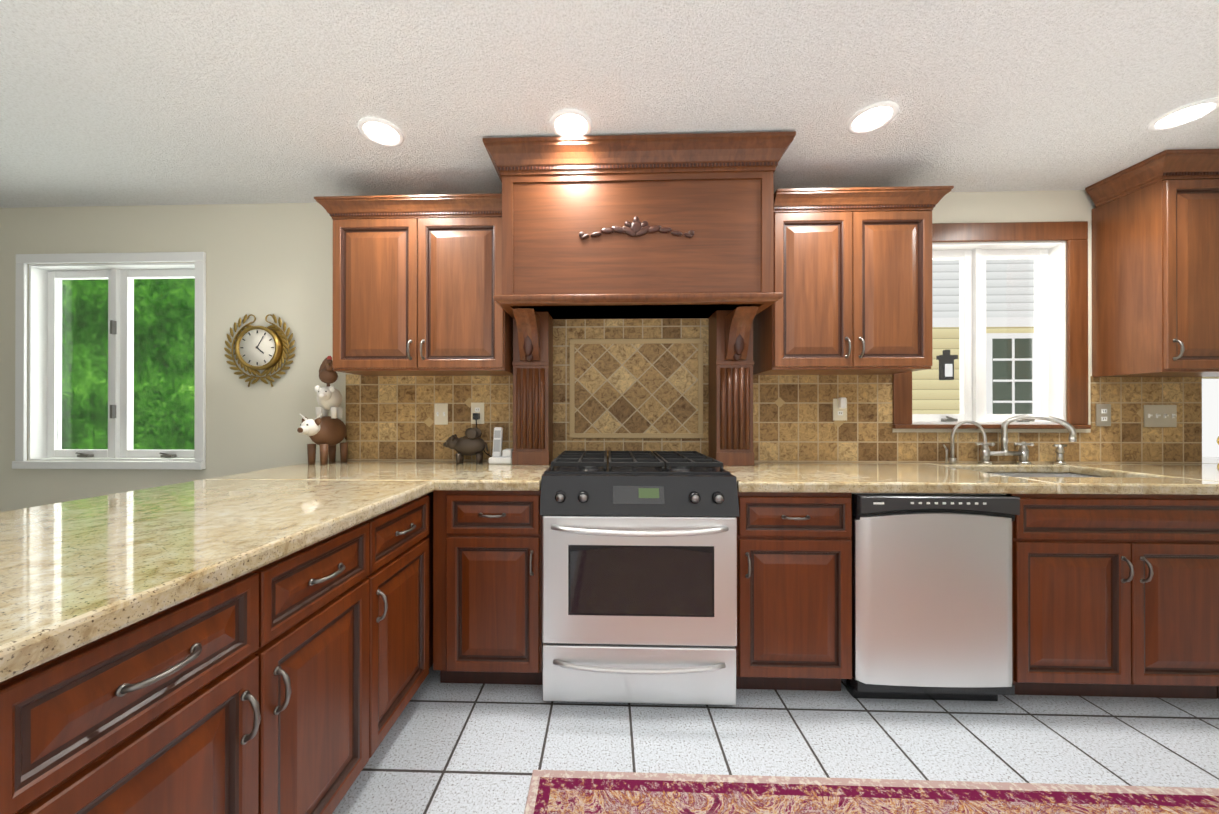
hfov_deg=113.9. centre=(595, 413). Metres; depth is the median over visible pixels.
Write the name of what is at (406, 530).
base cabinet
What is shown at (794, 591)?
base cabinet
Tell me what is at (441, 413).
light switch
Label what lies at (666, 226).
range hood
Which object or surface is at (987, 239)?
kitchen window
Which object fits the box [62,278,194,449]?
backdrop
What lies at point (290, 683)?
base cabinet
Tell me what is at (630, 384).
wall
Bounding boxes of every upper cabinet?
[314,193,512,375]
[753,186,953,374]
[1085,149,1218,376]
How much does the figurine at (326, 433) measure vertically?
0.577 m
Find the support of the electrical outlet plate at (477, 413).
attached to the wall
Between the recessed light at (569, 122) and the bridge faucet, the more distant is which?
the bridge faucet
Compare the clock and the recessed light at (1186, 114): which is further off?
the clock
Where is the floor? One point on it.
(457, 748)
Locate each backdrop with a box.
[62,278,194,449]
[912,259,1033,413]
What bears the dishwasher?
on the floor
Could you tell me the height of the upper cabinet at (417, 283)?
0.847 m
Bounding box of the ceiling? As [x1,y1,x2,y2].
[0,0,1218,207]
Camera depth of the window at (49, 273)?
2.36 m
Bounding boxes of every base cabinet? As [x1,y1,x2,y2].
[0,677,11,813]
[12,515,379,813]
[380,491,432,742]
[433,489,542,684]
[735,492,851,690]
[1006,476,1218,698]
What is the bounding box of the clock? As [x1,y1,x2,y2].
[224,314,295,386]
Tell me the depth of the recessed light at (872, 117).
1.62 m
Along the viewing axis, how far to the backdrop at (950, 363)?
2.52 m
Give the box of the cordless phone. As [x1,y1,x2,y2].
[489,427,512,463]
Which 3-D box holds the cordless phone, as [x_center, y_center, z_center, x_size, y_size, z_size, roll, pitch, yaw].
[-0.504,0.173,2.141,0.125,0.192,0.100,0,0,2]
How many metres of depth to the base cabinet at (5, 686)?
0.47 m
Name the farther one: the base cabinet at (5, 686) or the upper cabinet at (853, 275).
the upper cabinet at (853, 275)
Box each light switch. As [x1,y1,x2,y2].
[435,403,447,424]
[1144,405,1176,426]
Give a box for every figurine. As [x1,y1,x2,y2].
[297,356,347,464]
[443,427,488,463]
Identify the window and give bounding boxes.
[12,252,205,469]
[892,221,1090,428]
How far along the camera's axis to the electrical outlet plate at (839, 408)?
2.17 m
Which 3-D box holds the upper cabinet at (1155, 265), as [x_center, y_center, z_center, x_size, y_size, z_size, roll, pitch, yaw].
[3.118,-0.701,1.966,0.994,1.013,0.329,0,0,2]
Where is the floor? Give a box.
[332,664,1218,813]
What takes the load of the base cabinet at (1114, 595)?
on the floor
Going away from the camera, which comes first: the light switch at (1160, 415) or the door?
the light switch at (1160, 415)
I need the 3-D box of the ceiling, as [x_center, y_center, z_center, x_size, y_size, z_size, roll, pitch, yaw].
[-0.266,-1.241,1.236,9.200,0.060,7.900,0,0,2]
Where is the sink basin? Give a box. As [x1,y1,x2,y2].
[990,473,1095,476]
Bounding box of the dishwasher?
[846,493,1019,700]
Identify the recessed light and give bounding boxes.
[358,117,403,146]
[550,109,591,135]
[847,101,898,133]
[1147,98,1218,130]
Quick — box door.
[1202,379,1218,456]
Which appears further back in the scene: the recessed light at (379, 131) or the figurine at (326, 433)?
the figurine at (326, 433)
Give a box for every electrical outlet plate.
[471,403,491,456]
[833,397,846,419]
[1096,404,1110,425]
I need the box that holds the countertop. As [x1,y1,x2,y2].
[0,457,1218,681]
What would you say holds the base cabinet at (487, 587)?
on the floor
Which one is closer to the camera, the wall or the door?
the wall
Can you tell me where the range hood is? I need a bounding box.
[483,131,795,465]
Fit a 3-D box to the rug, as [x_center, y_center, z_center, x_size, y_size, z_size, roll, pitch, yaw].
[1.333,1.142,0.127,3.136,0.009,2.189,0,0,2]
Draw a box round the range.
[540,451,739,704]
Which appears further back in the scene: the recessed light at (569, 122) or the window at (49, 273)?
the window at (49, 273)
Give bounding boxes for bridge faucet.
[943,415,1076,463]
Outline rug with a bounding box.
[524,770,1218,813]
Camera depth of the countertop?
1.06 m
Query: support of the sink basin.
in the countertop
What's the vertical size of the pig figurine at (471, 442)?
0.191 m
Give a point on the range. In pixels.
(639, 576)
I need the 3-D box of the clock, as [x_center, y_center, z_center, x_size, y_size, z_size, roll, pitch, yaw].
[-1.921,-0.358,2.260,0.423,0.416,0.042,0,0,2]
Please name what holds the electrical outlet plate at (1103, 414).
in the wall
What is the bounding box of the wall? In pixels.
[0,190,1218,511]

